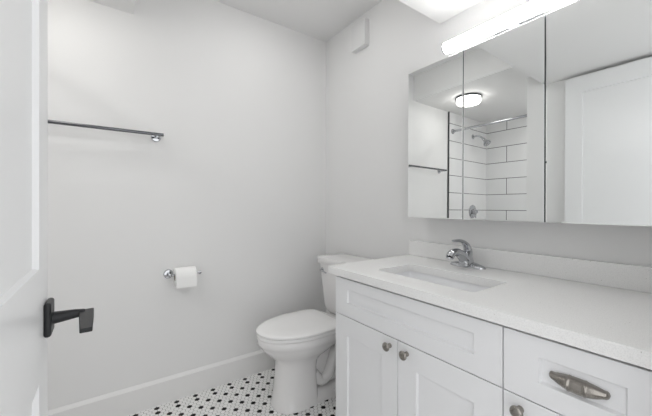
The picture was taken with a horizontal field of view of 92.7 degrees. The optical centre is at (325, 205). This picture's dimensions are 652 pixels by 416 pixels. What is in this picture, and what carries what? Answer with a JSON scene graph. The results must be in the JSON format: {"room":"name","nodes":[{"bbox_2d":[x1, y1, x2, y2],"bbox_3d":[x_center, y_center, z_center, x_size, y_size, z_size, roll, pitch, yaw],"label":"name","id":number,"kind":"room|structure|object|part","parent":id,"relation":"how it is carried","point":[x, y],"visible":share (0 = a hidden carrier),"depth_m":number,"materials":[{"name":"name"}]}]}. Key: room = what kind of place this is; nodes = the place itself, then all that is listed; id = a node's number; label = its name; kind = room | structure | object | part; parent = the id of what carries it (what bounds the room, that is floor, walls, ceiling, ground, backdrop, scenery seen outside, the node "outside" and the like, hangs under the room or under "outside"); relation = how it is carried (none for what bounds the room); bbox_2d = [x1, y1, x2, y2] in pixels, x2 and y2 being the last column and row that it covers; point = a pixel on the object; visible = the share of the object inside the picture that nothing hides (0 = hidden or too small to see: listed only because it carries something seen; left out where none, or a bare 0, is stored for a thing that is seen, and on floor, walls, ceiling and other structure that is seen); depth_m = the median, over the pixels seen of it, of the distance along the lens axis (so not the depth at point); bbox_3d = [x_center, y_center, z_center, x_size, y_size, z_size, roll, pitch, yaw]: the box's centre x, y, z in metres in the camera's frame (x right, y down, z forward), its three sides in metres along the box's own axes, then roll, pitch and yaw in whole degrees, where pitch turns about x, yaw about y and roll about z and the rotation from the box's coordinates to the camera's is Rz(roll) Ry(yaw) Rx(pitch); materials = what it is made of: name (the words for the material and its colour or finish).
{"room":"bathroom","nodes":[
{"label":"bathroom","id":0,"kind":"room"},
{"bbox_2d":[88,0,134,13],"bbox_3d":[-1.310,-1.160,0.876,1.370,0.240,1.015,0,0,-35],"label":"ceiling","id":1,"kind":"structure","parent":0,"point":[128,6],"depth_m":1.60,"materials":[{"name":"paint"}]},
{"bbox_2d":[48,0,325,410],"bbox_3d":[-1.116,-0.040,1.710,2.890,2.480,0.120,0,0,-35],"label":"wall","id":2,"kind":"structure","parent":0,"point":[233,189],"depth_m":1.80,"materials":[{"name":"paint"}]},
{"bbox_2d":[48,120,163,141],"bbox_3d":[-1.148,-0.386,1.566,0.582,0.051,0.076,0,0,-35],"label":"towel bar","id":3,"kind":"object","parent":2,"relation":"attached to","point":[156,137],"visible":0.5,"depth_m":1.57,"materials":[{"name":"silver metal"}]},
{"bbox_3d":[-0.935,-0.386,1.719,0.051,0.051,0.073,0,0,-35],"label":"post","id":4,"kind":"part","parent":3,"relation":"part of","materials":[{"name":"silver metal"}]},
{"bbox_2d":[48,350,274,415],"bbox_3d":[-0.756,1.049,1.883,1.834,0.142,0.014,0,0,-35],"label":"baseboard","id":5,"kind":"structure","parent":2,"relation":"attached to","point":[138,398],"depth_m":1.78,"materials":[{"name":"paint"}]},
{"bbox_2d":[163,269,200,277],"bbox_3d":[-0.828,0.389,1.797,0.192,0.051,0.070,0,0,-35],"label":"toilet paper holder","id":6,"kind":"object","parent":2,"relation":"attached to","point":[168,273],"visible":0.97,"depth_m":1.77,"materials":[{"name":"silver metal"}]},
{"bbox_3d":[-0.885,0.389,1.756,0.051,0.051,0.070,0,0,-35],"label":"post","id":7,"kind":"part","parent":6,"relation":"part of","materials":[{"name":"silver metal"}]},
{"bbox_2d":[173,266,196,288],"bbox_3d":[-0.807,0.402,1.781,0.108,0.106,0.108,0,0,-35],"label":"toilet paper roll","id":8,"kind":"object","parent":6,"relation":"hanging from","point":[184,277],"visible":0.98,"depth_m":1.74,"materials":[{"name":"white paper"}]},
{"bbox_2d":[129,367,335,415],"bbox_3d":[-0.164,1.160,0.411,2.800,0.080,3.300,0,0,-35],"label":"floor","id":9,"kind":"structure","parent":0,"point":[251,395],"depth_m":1.76,"materials":[{"name":"tile"}]},
{"bbox_2d":[256,253,372,413],"bbox_3d":[-0.073,0.730,1.879,0.717,0.781,0.457,0,0,-35],"label":"toilet","id":10,"kind":"object","parent":9,"relation":"on","point":[302,344],"visible":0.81,"depth_m":1.73,"materials":[{"name":"ceramic"}]},
{"bbox_3d":[-0.172,0.687,1.809,0.475,0.022,0.370,0,0,-35],"label":"lid","id":11,"kind":"part","parent":10,"relation":"part of","materials":[{"name":"plastic"}]},
{"bbox_3d":[-0.171,0.710,1.810,0.472,0.019,0.364,0,0,-35],"label":"seat","id":12,"kind":"part","parent":10,"relation":"part of","materials":[{"name":"plastic"}]},
{"bbox_3d":[0.144,0.554,2.033,0.184,0.329,0.428,0,0,-35],"label":"tank","id":13,"kind":"part","parent":10,"relation":"part of","materials":[{"name":"ceramic"}]},
{"bbox_3d":[0.138,0.364,2.029,0.198,0.050,0.457,0,0,-35],"label":"tank lid","id":14,"kind":"part","parent":10,"relation":"part of","materials":[{"name":"ceramic"}]},
{"bbox_2d":[336,276,651,415],"bbox_3d":[0.555,0.713,1.133,0.589,0.814,1.056,0,0,-35],"label":"vanity cabinet","id":15,"kind":"object","parent":9,"relation":"on","point":[397,354],"visible":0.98,"depth_m":0.92,"materials":[{"name":"paint"}]},
{"bbox_3d":[0.155,0.746,1.255,0.018,0.538,0.362,0,0,-35],"label":"door","id":16,"kind":"part","parent":15,"relation":"part of","materials":[{"name":"paint"}]},
{"bbox_3d":[0.221,0.506,1.122,0.030,0.032,0.032,0,0,-35],"label":"knob","id":17,"kind":"part","parent":15,"relation":"part of","materials":[{"name":"silver metal"}]},
{"bbox_3d":[0.266,0.507,1.058,0.030,0.032,0.032,0,0,-35],"label":"knob","id":18,"kind":"part","parent":15,"relation":"part of","materials":[{"name":"silver metal"}]},
{"bbox_3d":[0.259,0.394,1.110,0.018,0.158,0.719,0,0,-35],"label":"false drawer","id":19,"kind":"part","parent":15,"relation":"part of","materials":[{"name":"paint"}]},
{"bbox_3d":[0.364,0.746,0.961,0.018,0.538,0.354,0,0,-35],"label":"door","id":20,"kind":"part","parent":15,"relation":"part of","materials":[{"name":"paint"}]},
{"bbox_2d":[328,255,651,369],"bbox_3d":[0.562,0.288,1.135,0.576,0.032,1.100,0,0,-35],"label":"countertop","id":21,"kind":"structure","parent":15,"relation":"on","point":[612,322],"depth_m":0.91,"materials":[{"name":"white stone"}]},
{"bbox_2d":[396,271,488,291],"bbox_3d":[0.432,0.373,1.219,0.273,0.136,0.482,0,0,-35],"label":"sink basin","id":22,"kind":"object","parent":21,"relation":"in","point":[465,286],"visible":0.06,"depth_m":1.31,"materials":[{"name":"ceramic"}]},
{"bbox_2d":[446,239,485,269],"bbox_3d":[0.590,0.208,1.389,0.182,0.128,0.152,0,0,-9],"label":"faucet","id":23,"kind":"object","parent":21,"relation":"on","point":[465,256],"visible":1,"depth_m":1.36,"materials":[{"name":"silver metal"}]},
{"bbox_3d":[0.575,0.223,1.355,0.154,0.082,0.054,0,0,-35],"label":"spout","id":24,"kind":"part","parent":23,"relation":"part of","materials":[{"name":"silver metal"}]},
{"bbox_3d":[0.598,0.182,1.371,0.126,0.076,0.045,0,0,-35],"label":"lever handle","id":25,"kind":"part","parent":23,"relation":"part of","materials":[{"name":"silver metal"}]},
{"bbox_3d":[0.635,0.261,1.397,0.060,0.022,0.166,0,0,-35],"label":"plate","id":26,"kind":"part","parent":23,"relation":"part of","materials":[{"name":"silver metal"}]},
{"bbox_3d":[0.472,0.506,0.767,0.030,0.032,0.032,0,0,-35],"label":"knob","id":27,"kind":"part","parent":15,"relation":"part of","materials":[{"name":"silver metal"}]},
{"bbox_3d":[0.560,0.746,0.685,0.018,0.538,0.315,0,0,-35],"label":"door","id":28,"kind":"part","parent":15,"relation":"part of","materials":[{"name":"paint"}]},
{"bbox_3d":[0.560,0.394,0.685,0.018,0.158,0.315,0,0,-35],"label":"drawer","id":29,"kind":"part","parent":15,"relation":"part of","materials":[{"name":"paint"}]},
{"bbox_3d":[0.547,0.397,0.680,0.023,0.036,0.109,0,0,-35],"label":"cup pull","id":30,"kind":"part","parent":15,"relation":"part of","materials":[{"name":"silver metal"}]},
{"bbox_2d":[215,0,381,41],"bbox_3d":[-0.526,-1.330,0.878,2.890,0.100,2.160,0,0,-35],"label":"ceiling","id":31,"kind":"structure","parent":0,"point":[322,20],"depth_m":2.06,"materials":[{"name":"paint"}]},
{"bbox_2d":[398,0,482,23],"bbox_3d":[0.215,-1.108,0.775,1.560,0.344,0.915,0,0,-35],"label":"ceiling","id":32,"kind":"structure","parent":0,"point":[440,11],"depth_m":1.47,"materials":[{"name":"paint"}]},
{"bbox_2d":[326,0,651,312],"bbox_3d":[0.639,-0.040,1.630,0.120,2.480,2.040,0,0,-35],"label":"wall","id":33,"kind":"structure","parent":0,"point":[367,89],"depth_m":1.86,"materials":[{"name":"paint"}]},
{"bbox_2d":[351,18,368,53],"bbox_3d":[0.227,-1.133,2.074,0.038,0.170,0.135,0,0,-35],"label":"air vent","id":34,"kind":"object","parent":33,"relation":"in","point":[359,31],"visible":1,"depth_m":2.05,"materials":[{"name":"white plastic"}]},
{"bbox_2d":[441,0,569,54],"bbox_3d":[0.752,-0.745,1.258,0.124,0.070,0.566,0,0,-35],"label":"vanity light bar","id":35,"kind":"object","parent":33,"relation":"attached to","point":[534,9],"visible":0.94,"depth_m":1.25,"materials":[{"name":"white"}]},
{"bbox_3d":[0.794,-0.745,1.288,0.021,0.070,0.180,0,0,-35],"label":"wall plate","id":36,"kind":"part","parent":35,"relation":"part of","materials":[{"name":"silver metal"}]},
{"bbox_2d":[408,0,651,225],"bbox_3d":[0.741,-0.314,1.276,0.121,0.746,0.921,0,0,-35],"label":"upper cabinet","id":37,"kind":"object","parent":33,"relation":"attached to","point":[548,118],"visible":1,"depth_m":1.12,"materials":[{"name":"metal"}]},
{"bbox_2d":[408,51,462,218],"bbox_3d":[0.515,-0.314,1.495,0.007,0.746,0.304,0,0,-35],"label":"mirror glass","id":38,"kind":"object","parent":37,"relation":"attached to","point":[435,90],"depth_m":1.48,"materials":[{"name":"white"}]},
{"bbox_3d":[0.525,-0.314,1.502,0.016,0.746,0.304,0,0,-35],"label":"mirror door","id":39,"kind":"part","parent":37,"relation":"part of","materials":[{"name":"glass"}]},
{"bbox_2d":[463,15,544,221],"bbox_3d":[0.695,-0.314,1.242,0.007,0.746,0.309,0,0,-35],"label":"mirror glass","id":40,"kind":"object","parent":37,"relation":"attached to","point":[504,73],"depth_m":1.22,"materials":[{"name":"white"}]},
{"bbox_3d":[0.704,-0.314,1.249,0.016,0.746,0.309,0,0,-35],"label":"mirror door","id":41,"kind":"part","parent":37,"relation":"part of","materials":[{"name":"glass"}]},
{"bbox_2d":[546,0,651,225],"bbox_3d":[0.874,-0.314,0.990,0.007,0.746,0.300,0,0,-35],"label":"mirror glass","id":42,"kind":"object","parent":37,"relation":"attached to","point":[599,52],"depth_m":0.99,"materials":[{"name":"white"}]},
{"bbox_2d":[409,240,651,292],"bbox_3d":[0.788,0.231,1.296,0.020,0.081,1.100,0,0,-35],"label":"backsplash","id":43,"kind":"structure","parent":33,"relation":"attached to","point":[610,274],"depth_m":1.17,"materials":[{"name":"white stone"}]},
{"bbox_3d":[0.471,-0.080,0.328,1.660,2.400,0.110,0,0,-35],"label":"wall","id":44,"kind":"structure","parent":0,"visible":0},
{"bbox_2d":[0,0,93,415],"bbox_3d":[-0.323,0.099,0.307,0.136,2.018,0.763,0,0,-35],"label":"door","id":45,"kind":"structure","parent":44,"relation":"in","point":[28,317],"depth_m":0.46,"materials":[{"name":"paint"}]},
{"bbox_3d":[-0.343,0.099,0.293,0.035,2.018,0.763,0,0,-35],"label":"panel","id":46,"kind":"part","parent":45,"relation":"part of","materials":[{"name":"paint"}]},
{"bbox_3d":[-0.528,0.212,0.594,0.011,0.064,0.052,0,0,-35],"label":"handle","id":47,"kind":"part","parent":45,"relation":"part of","materials":[{"name":"black metal"}]},
{"bbox_3d":[-0.470,0.215,0.573,0.067,0.024,0.128,0,0,-35],"label":"lever","id":48,"kind":"part","parent":45,"relation":"part of","materials":[{"name":"black metal"}]}
]}

